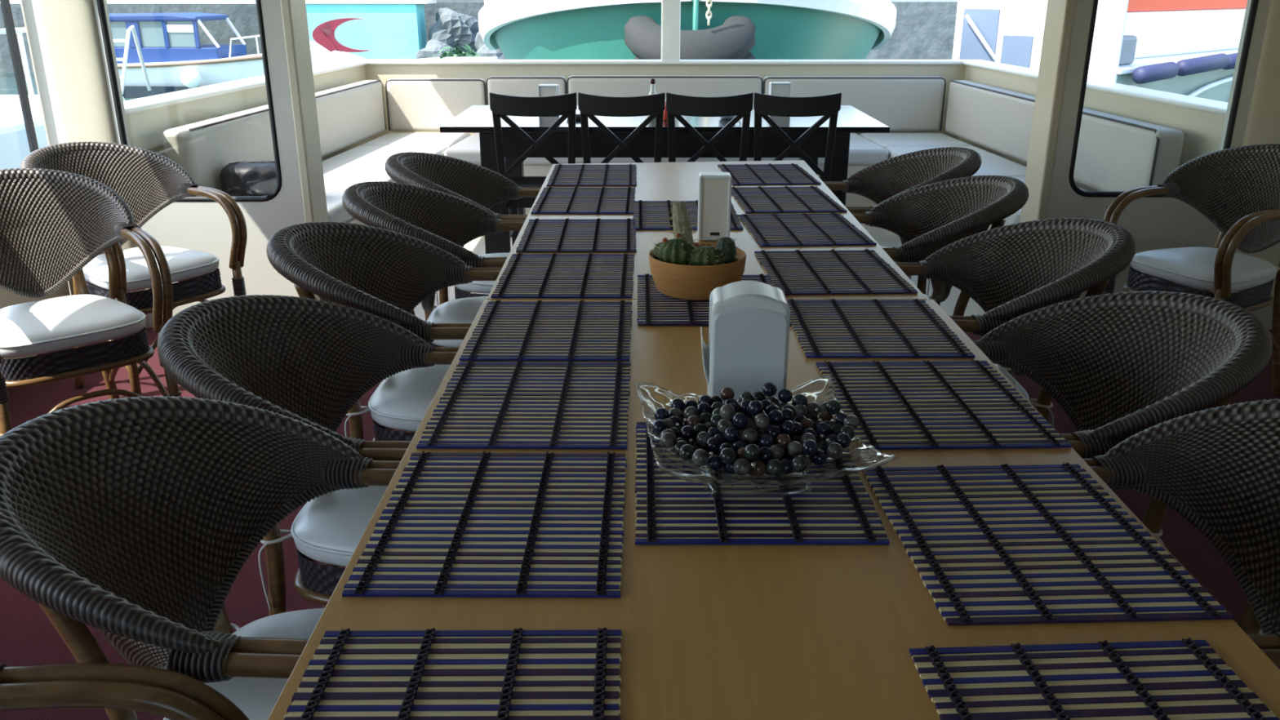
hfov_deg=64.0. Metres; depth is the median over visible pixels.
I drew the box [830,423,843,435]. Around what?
bead
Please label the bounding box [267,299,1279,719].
dining table
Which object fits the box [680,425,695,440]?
bead
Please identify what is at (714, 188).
napkin dispenser
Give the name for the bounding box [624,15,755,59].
boat fender
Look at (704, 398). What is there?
bead
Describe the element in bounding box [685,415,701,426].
bead
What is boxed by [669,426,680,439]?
bead
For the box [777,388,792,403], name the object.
bead
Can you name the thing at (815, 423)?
bead
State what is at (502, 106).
chair
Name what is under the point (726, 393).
bead
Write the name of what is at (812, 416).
bead
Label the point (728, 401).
bead
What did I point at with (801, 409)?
bead
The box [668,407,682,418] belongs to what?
bead
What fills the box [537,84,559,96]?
napkin dispenser
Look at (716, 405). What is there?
bead
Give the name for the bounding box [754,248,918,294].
placemat
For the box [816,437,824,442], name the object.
bead
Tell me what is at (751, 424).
bead
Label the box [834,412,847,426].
bead
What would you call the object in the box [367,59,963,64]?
trim
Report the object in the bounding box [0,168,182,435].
rattan armchair
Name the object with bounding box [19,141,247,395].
rattan armchair
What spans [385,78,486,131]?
cushion
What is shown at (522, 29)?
boat
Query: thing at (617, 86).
cushion
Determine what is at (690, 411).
bead
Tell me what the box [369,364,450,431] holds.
seat cushion
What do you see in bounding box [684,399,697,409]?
bead
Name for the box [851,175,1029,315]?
rattan armchair
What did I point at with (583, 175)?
placemat
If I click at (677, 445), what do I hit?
bead
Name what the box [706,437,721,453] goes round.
bead
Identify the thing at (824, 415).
bead
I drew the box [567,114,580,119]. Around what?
ashtray
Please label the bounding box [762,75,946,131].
cushion
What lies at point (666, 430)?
bead
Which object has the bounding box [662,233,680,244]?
flower
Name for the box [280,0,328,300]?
pillar
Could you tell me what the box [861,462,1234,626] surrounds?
placemat
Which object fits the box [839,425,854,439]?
bead
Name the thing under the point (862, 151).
seat cushion
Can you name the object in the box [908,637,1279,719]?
placemat
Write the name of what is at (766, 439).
bead
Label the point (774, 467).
bead
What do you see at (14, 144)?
boat
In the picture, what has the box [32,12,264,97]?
cabin boat
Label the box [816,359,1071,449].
placemat
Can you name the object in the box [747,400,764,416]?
bead
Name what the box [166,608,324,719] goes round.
seat cushion
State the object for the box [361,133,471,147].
seat cushion
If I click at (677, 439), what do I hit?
bead
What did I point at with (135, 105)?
trim
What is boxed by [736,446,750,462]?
bead
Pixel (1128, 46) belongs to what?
locker
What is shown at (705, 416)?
bead
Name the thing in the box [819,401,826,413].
bead
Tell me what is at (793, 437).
bead
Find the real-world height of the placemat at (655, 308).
0.007 m
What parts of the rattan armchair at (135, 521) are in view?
leg, backrest, leg, arm, arm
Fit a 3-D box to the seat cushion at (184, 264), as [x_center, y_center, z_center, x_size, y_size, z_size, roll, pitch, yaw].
[-1.738,-0.336,3.593,0.397,0.069,0.405,13,24,32]
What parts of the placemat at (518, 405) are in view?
cord, cord, cord, cord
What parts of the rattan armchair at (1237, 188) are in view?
arm, seat frame, leg, leg, backrest, arm, leg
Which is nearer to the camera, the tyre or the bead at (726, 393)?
the bead at (726, 393)
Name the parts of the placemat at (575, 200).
cord, cord, cord, cord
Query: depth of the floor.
2.63 m
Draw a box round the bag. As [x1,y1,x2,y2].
[219,160,276,195]
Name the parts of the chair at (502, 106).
post, leg, seat rail, rail, seat, rail, post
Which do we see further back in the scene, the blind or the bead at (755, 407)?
the blind
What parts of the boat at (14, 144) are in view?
railing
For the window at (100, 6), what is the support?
in the wall at (202, 226)
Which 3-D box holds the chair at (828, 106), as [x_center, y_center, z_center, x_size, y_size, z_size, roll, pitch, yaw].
[0.730,-0.871,5.081,0.400,0.926,0.504,0,20,1]
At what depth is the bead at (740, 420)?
1.32 m
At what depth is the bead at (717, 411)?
1.38 m
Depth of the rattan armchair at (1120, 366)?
1.98 m
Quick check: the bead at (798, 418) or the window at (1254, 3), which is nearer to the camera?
the bead at (798, 418)
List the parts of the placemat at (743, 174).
cord, cord, cord, cord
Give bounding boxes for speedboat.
[309,17,440,66]
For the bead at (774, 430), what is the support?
on the bead
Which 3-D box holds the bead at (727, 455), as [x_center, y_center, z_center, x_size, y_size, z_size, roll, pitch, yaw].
[0.109,0.119,1.267,0.021,0.021,0.021,5,20,14]
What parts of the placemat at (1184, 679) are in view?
cord, cord, cord, cord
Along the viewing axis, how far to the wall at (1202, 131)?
4.92 m
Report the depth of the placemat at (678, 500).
1.31 m
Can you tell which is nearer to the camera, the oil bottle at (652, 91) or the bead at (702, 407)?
the bead at (702, 407)
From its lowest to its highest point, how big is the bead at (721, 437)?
0.021 m
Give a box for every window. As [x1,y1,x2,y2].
[0,0,38,152]
[96,0,281,201]
[1068,0,1258,197]
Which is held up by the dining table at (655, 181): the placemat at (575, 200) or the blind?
the placemat at (575, 200)
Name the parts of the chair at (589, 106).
post, rail, post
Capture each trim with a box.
[0,0,436,4]
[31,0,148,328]
[123,59,372,114]
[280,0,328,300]
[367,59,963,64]
[661,0,680,61]
[957,59,1227,115]
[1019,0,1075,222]
[1231,0,1279,329]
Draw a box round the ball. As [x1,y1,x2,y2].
[180,68,201,88]
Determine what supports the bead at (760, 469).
in the glass dish
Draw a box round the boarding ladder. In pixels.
[113,25,151,94]
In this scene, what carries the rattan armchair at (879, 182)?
on the floor
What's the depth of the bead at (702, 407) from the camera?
1.41 m
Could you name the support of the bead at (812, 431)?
in the glass dish
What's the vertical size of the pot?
0.082 m
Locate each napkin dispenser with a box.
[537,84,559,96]
[697,172,731,239]
[700,280,790,404]
[768,81,791,97]
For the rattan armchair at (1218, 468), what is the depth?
1.55 m
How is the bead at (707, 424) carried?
on the bead
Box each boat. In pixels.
[0,26,125,168]
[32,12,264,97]
[478,0,896,59]
[951,0,1247,102]
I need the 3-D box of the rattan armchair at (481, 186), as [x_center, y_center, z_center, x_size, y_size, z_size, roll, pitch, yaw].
[-0.509,-0.273,3.531,0.662,0.861,0.538,1,20,2]
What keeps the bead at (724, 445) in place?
in the glass dish
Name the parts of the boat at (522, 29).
railing, stem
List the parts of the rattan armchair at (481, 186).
leg, backrest, arm, arm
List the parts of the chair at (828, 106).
post, rail, post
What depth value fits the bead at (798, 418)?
1.38 m
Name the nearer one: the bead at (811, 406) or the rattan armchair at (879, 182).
the bead at (811, 406)
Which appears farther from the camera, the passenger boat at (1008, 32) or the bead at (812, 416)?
the passenger boat at (1008, 32)
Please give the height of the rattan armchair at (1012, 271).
0.861 m
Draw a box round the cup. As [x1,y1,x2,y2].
[720,115,734,119]
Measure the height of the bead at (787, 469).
0.020 m
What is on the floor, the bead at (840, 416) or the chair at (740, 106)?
the chair at (740, 106)
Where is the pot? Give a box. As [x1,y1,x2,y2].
[648,242,746,300]
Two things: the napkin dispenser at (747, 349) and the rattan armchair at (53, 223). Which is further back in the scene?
the rattan armchair at (53, 223)
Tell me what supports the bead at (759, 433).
in the glass dish
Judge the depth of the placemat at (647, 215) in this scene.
2.98 m
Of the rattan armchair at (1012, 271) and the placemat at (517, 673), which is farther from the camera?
the rattan armchair at (1012, 271)
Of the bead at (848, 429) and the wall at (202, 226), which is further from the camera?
the wall at (202, 226)
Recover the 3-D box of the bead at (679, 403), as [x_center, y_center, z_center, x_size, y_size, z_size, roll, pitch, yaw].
[0.053,0.063,1.429,0.020,0.020,0.020,8,21,21]
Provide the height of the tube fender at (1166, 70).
0.172 m
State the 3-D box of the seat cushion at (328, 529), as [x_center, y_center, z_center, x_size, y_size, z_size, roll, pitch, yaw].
[-0.433,0.276,1.941,0.397,0.067,0.405,1,20,3]
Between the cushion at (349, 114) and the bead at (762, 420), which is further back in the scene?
the cushion at (349, 114)
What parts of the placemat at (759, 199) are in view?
cord, cord, cord, cord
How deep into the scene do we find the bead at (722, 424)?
1.33 m
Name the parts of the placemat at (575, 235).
cord, cord, cord, cord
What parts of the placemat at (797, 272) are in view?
cord, cord, cord, cord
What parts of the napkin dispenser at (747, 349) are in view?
panel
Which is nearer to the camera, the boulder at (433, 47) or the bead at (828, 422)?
the bead at (828, 422)
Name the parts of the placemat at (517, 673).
cord, cord, cord, cord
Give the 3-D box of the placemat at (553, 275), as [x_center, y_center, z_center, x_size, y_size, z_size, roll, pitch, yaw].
[-0.166,-0.199,2.365,0.304,0.007,0.376,0,20,0]
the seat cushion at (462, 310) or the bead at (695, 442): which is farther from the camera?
the seat cushion at (462, 310)
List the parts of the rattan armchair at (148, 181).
leg, backrest, arm, leg, seat frame, arm, leg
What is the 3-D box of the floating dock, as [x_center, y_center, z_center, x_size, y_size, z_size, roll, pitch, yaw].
[-3.955,-6.430,23.849,1.200,1.140,1.100,0,20,0]
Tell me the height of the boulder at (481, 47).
1.455 m
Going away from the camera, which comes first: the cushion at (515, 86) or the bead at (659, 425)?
the bead at (659, 425)
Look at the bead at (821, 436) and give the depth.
1.34 m
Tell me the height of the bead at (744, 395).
0.021 m
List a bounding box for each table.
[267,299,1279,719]
[440,105,889,253]
[487,160,927,299]
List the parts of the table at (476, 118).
leg, leg, leg, leg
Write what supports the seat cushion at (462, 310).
on the rattan armchair at (447, 222)
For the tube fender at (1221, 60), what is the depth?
11.42 m
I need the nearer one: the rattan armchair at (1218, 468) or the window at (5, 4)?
the rattan armchair at (1218, 468)
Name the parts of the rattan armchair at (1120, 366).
arm, arm, backrest, leg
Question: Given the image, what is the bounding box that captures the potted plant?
[648,200,746,300]
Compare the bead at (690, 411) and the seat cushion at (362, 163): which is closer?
the bead at (690, 411)
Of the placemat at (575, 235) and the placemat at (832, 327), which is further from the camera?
the placemat at (575, 235)
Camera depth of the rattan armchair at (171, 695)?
1.06 m
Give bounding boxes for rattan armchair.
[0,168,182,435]
[0,395,400,719]
[0,662,249,719]
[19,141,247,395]
[156,294,459,616]
[266,221,502,568]
[342,181,525,432]
[385,151,541,346]
[822,146,982,295]
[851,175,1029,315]
[894,217,1135,426]
[973,290,1272,546]
[1083,398,1279,669]
[1102,143,1279,395]
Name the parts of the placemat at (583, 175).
cord, cord, cord, cord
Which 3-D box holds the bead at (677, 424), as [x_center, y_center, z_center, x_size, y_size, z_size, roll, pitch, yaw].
[0.050,0.087,1.367,0.007,0.007,0.007,0,20,0]
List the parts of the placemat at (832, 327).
cord, cord, cord, cord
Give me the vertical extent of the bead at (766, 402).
0.020 m
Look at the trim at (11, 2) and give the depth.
31.11 m
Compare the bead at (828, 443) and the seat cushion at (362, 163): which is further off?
the seat cushion at (362, 163)
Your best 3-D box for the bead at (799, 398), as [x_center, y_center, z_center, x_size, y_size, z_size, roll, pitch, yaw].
[0.222,0.057,1.423,0.021,0.021,0.021,18,26,40]
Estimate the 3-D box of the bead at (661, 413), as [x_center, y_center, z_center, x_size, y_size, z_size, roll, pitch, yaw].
[0.029,0.075,1.390,0.021,0.020,0.020,-10,22,-27]
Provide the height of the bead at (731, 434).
0.021 m
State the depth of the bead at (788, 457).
1.29 m
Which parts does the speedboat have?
panel, windscreen trim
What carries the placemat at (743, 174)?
on the dining table at (655, 181)
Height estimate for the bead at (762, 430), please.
0.020 m
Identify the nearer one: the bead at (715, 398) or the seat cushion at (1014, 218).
the bead at (715, 398)
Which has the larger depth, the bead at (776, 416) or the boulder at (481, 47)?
the boulder at (481, 47)
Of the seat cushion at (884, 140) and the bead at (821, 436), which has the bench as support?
the seat cushion at (884, 140)
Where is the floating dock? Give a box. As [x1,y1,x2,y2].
[440,57,497,59]
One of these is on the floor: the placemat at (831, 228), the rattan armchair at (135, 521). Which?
the rattan armchair at (135, 521)
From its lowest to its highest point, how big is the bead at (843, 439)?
0.020 m
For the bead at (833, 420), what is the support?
on the bead at (828, 422)
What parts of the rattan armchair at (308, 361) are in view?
leg, backrest, seat frame, leg, arm, arm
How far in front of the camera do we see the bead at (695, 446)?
1.31 m
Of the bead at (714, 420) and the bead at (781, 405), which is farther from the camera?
the bead at (781, 405)
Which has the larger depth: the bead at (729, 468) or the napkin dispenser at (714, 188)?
the napkin dispenser at (714, 188)
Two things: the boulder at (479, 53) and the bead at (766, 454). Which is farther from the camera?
the boulder at (479, 53)
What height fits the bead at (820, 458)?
0.020 m
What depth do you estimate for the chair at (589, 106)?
4.73 m
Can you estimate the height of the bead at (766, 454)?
0.021 m
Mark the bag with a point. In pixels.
(244, 178)
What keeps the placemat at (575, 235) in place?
on the dining table at (655, 181)
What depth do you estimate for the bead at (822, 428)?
1.35 m
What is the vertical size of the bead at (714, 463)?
0.020 m
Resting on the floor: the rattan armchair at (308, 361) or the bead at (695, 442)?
the rattan armchair at (308, 361)
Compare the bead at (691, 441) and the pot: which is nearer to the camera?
the bead at (691, 441)
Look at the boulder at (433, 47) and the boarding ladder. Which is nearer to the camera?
the boarding ladder
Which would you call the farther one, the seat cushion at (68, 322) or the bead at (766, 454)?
the seat cushion at (68, 322)
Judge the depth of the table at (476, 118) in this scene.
5.00 m
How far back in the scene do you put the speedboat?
23.23 m
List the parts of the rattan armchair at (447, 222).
leg, backrest, leg, arm, arm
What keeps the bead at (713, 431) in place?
in the glass dish
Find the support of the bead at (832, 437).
in the glass dish
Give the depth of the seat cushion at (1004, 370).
2.48 m
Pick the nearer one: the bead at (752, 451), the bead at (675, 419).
the bead at (752, 451)
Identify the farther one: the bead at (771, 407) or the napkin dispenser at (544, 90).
the napkin dispenser at (544, 90)
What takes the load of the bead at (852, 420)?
on the glass dish
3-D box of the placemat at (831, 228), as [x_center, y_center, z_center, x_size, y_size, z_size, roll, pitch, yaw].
[0.448,-0.362,2.817,0.304,0.007,0.383,-1,20,-4]
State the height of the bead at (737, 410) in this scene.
0.020 m
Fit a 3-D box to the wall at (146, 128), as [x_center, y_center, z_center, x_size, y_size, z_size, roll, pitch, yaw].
[-2.111,-0.854,5.989,0.120,1.480,3.328,2,20,4]
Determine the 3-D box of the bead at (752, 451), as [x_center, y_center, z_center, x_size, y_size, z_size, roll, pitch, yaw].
[0.139,0.114,1.265,0.020,0.021,0.020,-13,24,-32]
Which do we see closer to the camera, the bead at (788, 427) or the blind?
the bead at (788, 427)
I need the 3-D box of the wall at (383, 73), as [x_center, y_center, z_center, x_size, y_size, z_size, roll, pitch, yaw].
[0.175,-1.393,7.481,4.447,1.480,0.120,0,20,0]
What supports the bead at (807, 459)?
in the glass dish
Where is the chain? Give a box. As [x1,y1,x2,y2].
[705,0,712,26]
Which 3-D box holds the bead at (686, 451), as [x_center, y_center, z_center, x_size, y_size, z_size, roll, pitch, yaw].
[0.059,0.116,1.284,0.020,0.021,0.020,0,20,0]
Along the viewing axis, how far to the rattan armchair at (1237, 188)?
3.63 m
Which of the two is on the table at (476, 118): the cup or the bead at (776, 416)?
the cup
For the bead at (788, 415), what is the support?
on the bead
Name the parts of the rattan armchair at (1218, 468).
arm, backrest, leg, arm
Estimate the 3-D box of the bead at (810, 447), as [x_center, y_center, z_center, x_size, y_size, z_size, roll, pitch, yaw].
[0.212,0.109,1.279,0.020,0.020,0.020,-18,26,-40]
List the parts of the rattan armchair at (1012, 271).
arm, arm, leg, backrest, leg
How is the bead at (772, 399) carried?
in the glass dish
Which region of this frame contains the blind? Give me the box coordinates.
[166,24,193,31]
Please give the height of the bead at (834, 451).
0.021 m
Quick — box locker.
[1119,35,1137,65]
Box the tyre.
[633,52,755,59]
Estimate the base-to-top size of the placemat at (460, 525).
0.007 m
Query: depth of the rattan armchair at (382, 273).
2.43 m
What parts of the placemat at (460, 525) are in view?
cord, cord, cord, cord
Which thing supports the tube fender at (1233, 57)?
attached to the passenger boat at (1008, 32)
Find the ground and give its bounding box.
[0,0,957,71]
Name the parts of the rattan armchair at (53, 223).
leg, backrest, seat frame, leg, arm, leg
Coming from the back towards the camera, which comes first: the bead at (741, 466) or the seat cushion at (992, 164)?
the seat cushion at (992, 164)
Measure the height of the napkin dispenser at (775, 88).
0.164 m
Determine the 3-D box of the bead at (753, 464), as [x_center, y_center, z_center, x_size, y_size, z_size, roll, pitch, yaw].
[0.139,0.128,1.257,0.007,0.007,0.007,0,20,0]
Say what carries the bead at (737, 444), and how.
in the glass dish
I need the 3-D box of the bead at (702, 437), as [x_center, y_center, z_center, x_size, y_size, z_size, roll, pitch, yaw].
[0.083,0.103,1.327,0.020,0.020,0.020,-6,21,-15]
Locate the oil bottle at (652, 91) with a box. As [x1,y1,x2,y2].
[647,78,656,116]
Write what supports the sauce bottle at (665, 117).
on the table at (476, 118)
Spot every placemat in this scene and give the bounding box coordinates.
[283,626,622,719]
[342,451,626,597]
[416,360,631,448]
[459,300,631,360]
[490,253,634,297]
[515,217,636,252]
[530,186,635,213]
[546,164,636,186]
[632,200,742,229]
[635,420,889,544]
[636,273,791,325]
[717,163,821,185]
[731,185,847,213]
[737,212,876,246]
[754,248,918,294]
[786,298,975,357]
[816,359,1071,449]
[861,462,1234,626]
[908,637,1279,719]
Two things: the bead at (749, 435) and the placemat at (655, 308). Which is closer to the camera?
the bead at (749, 435)
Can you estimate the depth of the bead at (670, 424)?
1.36 m
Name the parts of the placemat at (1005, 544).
cord, cord, cord, cord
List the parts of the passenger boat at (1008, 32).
doorway, doorway, stern panel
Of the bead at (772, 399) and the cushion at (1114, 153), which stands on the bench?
the cushion at (1114, 153)
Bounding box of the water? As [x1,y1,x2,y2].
[0,71,142,100]
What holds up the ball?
hanging from the cabin boat at (168, 49)
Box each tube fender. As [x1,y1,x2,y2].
[1132,62,1178,84]
[1176,53,1230,75]
[1222,52,1237,69]
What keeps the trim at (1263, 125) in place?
attached to the wall at (1153, 223)
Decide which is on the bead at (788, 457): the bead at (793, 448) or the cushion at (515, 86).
the bead at (793, 448)
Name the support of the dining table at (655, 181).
on the floor
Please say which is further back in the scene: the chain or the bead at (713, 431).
the chain
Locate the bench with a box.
[346,164,991,230]
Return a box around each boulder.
[416,39,457,58]
[428,7,479,55]
[472,51,484,57]
[475,31,506,59]
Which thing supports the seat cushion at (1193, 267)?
on the rattan armchair at (1237, 188)
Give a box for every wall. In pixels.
[0,277,73,359]
[19,0,305,327]
[125,65,371,160]
[306,4,426,59]
[364,64,965,140]
[958,65,1225,191]
[1046,0,1271,298]
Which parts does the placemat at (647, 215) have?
cord, cord, cord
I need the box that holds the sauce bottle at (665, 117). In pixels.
[662,98,667,119]
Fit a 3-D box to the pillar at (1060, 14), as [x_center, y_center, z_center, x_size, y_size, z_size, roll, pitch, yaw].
[1.667,-1.156,4.146,0.040,2.100,0.203,0,20,0]
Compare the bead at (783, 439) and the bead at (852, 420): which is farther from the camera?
the bead at (852, 420)
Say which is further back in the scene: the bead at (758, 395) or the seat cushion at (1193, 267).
the seat cushion at (1193, 267)
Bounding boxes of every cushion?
[0,294,145,357]
[82,245,218,291]
[162,80,386,191]
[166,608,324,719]
[293,485,387,567]
[322,145,448,222]
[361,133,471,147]
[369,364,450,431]
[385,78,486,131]
[427,296,488,346]
[444,133,888,164]
[453,253,509,293]
[485,75,567,105]
[566,75,763,105]
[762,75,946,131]
[859,133,972,148]
[885,146,1026,177]
[945,80,1184,191]
[993,363,1026,399]
[1003,177,1086,226]
[1129,246,1276,292]
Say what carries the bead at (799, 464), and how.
in the glass dish
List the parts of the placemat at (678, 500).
cord, cord, cord, cord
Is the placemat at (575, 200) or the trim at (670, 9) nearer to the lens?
the placemat at (575, 200)
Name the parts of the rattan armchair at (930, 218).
arm, arm, leg, backrest, leg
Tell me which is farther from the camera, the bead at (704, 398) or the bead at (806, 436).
the bead at (704, 398)
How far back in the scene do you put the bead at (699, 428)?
1.35 m
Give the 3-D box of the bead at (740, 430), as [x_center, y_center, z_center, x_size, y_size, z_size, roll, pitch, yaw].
[0.130,0.099,1.333,0.020,0.020,0.020,5,21,14]
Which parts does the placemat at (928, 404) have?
cord, cord, cord, cord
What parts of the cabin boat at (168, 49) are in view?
canopy post, rub rail, canopy post, canopy post, windscreen frame, railing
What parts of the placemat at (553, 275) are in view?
cord, cord, cord, cord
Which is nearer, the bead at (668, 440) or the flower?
the bead at (668, 440)
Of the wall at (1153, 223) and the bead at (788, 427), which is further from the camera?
the wall at (1153, 223)
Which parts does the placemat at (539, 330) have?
cord, cord, cord, cord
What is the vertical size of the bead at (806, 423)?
0.021 m
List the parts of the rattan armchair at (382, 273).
leg, backrest, arm, arm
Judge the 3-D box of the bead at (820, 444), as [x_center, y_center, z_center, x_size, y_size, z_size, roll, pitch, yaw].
[0.236,0.116,1.331,0.021,0.020,0.020,-3,20,-8]
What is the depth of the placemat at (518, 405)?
1.61 m
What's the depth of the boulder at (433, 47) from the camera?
30.02 m
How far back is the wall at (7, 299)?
3.99 m
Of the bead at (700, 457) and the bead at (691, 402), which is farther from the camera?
the bead at (691, 402)
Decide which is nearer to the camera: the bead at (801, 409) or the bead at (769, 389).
the bead at (801, 409)
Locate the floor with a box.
[0,223,1279,719]
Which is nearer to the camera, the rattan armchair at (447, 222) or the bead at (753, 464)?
the bead at (753, 464)
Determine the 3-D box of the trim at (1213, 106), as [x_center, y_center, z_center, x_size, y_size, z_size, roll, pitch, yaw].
[2.429,-1.561,5.731,0.190,0.025,3.356,-1,20,-3]
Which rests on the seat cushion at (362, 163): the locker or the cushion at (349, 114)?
the cushion at (349, 114)
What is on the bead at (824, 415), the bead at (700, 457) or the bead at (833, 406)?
the bead at (833, 406)
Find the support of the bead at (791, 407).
on the bead
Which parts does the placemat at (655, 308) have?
cord, cord, cord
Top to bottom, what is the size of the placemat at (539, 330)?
0.007 m
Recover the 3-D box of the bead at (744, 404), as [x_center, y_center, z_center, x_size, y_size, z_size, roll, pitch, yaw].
[0.142,0.063,1.363,0.021,0.021,0.021,14,24,34]
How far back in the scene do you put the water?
30.23 m
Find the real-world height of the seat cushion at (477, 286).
0.069 m
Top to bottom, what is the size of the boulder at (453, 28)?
1.492 m
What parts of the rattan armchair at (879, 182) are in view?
arm, arm, backrest, leg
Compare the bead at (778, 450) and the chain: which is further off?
the chain
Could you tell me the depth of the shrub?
25.95 m
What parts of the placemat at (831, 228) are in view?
cord, cord, cord, cord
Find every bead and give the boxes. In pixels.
[652,419,667,435]
[653,407,669,420]
[659,431,675,448]
[660,428,675,437]
[662,417,675,428]
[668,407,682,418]
[669,415,683,427]
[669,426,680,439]
[670,398,684,411]
[672,437,687,447]
[673,440,688,457]
[675,422,679,427]
[679,444,695,460]
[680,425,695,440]
[683,406,698,417]
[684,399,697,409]
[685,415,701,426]
[687,440,701,448]
[688,438,693,444]
[689,444,701,461]
[692,448,709,466]
[693,423,707,437]
[696,431,711,447]
[697,394,712,405]
[697,402,711,415]
[698,412,711,423]
[703,421,711,429]
[706,426,721,437]
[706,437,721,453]
[706,453,723,470]
[709,413,723,426]
[711,395,722,403]
[711,401,723,413]
[711,408,719,417]
[713,433,728,444]
[716,418,732,433]
[718,442,734,453]
[719,447,736,464]
[720,386,734,400]
[720,404,735,419]
[723,458,736,474]
[724,398,738,406]
[724,426,739,442]
[728,403,739,413]
[732,412,748,428]
[733,440,747,455]
[733,457,750,475]
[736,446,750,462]
[737,428,743,439]
[738,391,754,402]
[739,399,751,414]
[742,417,757,430]
[742,427,758,444]
[743,444,760,460]
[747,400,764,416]
[749,459,766,476]
[750,462,755,467]
[752,391,765,401]
[752,431,762,445]
[754,413,769,428]
[757,423,770,434]
[757,446,773,463]
[758,433,774,447]
[760,399,772,411]
[762,382,777,396]
[764,404,780,415]
[765,396,779,405]
[765,424,781,439]
[765,458,783,475]
[768,409,783,425]
[769,444,784,459]
[775,433,791,448]
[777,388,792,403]
[777,402,787,409]
[779,420,795,435]
[780,408,794,421]
[780,458,793,474]
[781,404,796,417]
[783,456,794,473]
[786,440,802,457]
[789,422,803,436]
[789,435,799,443]
[791,455,808,472]
[792,393,808,406]
[793,414,806,422]
[794,404,808,416]
[800,418,814,430]
[800,427,817,439]
[800,432,816,445]
[800,454,810,471]
[801,439,817,455]
[804,413,817,422]
[805,401,819,415]
[810,449,826,465]
[813,408,818,413]
[813,421,818,430]
[815,422,831,437]
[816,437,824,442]
[816,441,826,454]
[818,412,833,422]
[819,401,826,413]
[819,434,824,439]
[823,420,834,434]
[824,433,836,441]
[824,440,837,453]
[825,399,840,414]
[826,442,843,459]
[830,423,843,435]
[831,417,835,423]
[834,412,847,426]
[835,432,851,448]
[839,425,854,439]
[843,414,859,429]
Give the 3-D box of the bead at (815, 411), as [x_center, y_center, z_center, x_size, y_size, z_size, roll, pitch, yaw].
[0.243,0.070,1.414,0.007,0.007,0.007,0,20,0]
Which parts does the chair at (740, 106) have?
post, rail, post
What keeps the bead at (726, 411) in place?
on the bead
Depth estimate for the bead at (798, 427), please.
1.34 m
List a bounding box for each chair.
[488,92,577,253]
[577,92,665,163]
[666,92,753,162]
[753,92,841,181]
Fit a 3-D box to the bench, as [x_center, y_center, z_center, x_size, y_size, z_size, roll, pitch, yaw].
[0.145,-0.894,5.995,4.605,0.350,3.005,0,20,0]
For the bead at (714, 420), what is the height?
0.020 m
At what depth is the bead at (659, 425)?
1.35 m
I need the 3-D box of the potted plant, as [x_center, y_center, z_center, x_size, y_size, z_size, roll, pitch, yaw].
[0.123,-0.240,2.193,0.209,0.190,0.209,7,21,18]
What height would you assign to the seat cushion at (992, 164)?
0.100 m
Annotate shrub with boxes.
[432,44,485,58]
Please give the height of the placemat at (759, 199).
0.007 m
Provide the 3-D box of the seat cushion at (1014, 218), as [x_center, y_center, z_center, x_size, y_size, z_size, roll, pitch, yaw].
[1.914,-0.761,4.964,0.635,0.100,0.950,0,20,0]
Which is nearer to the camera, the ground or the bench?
the bench

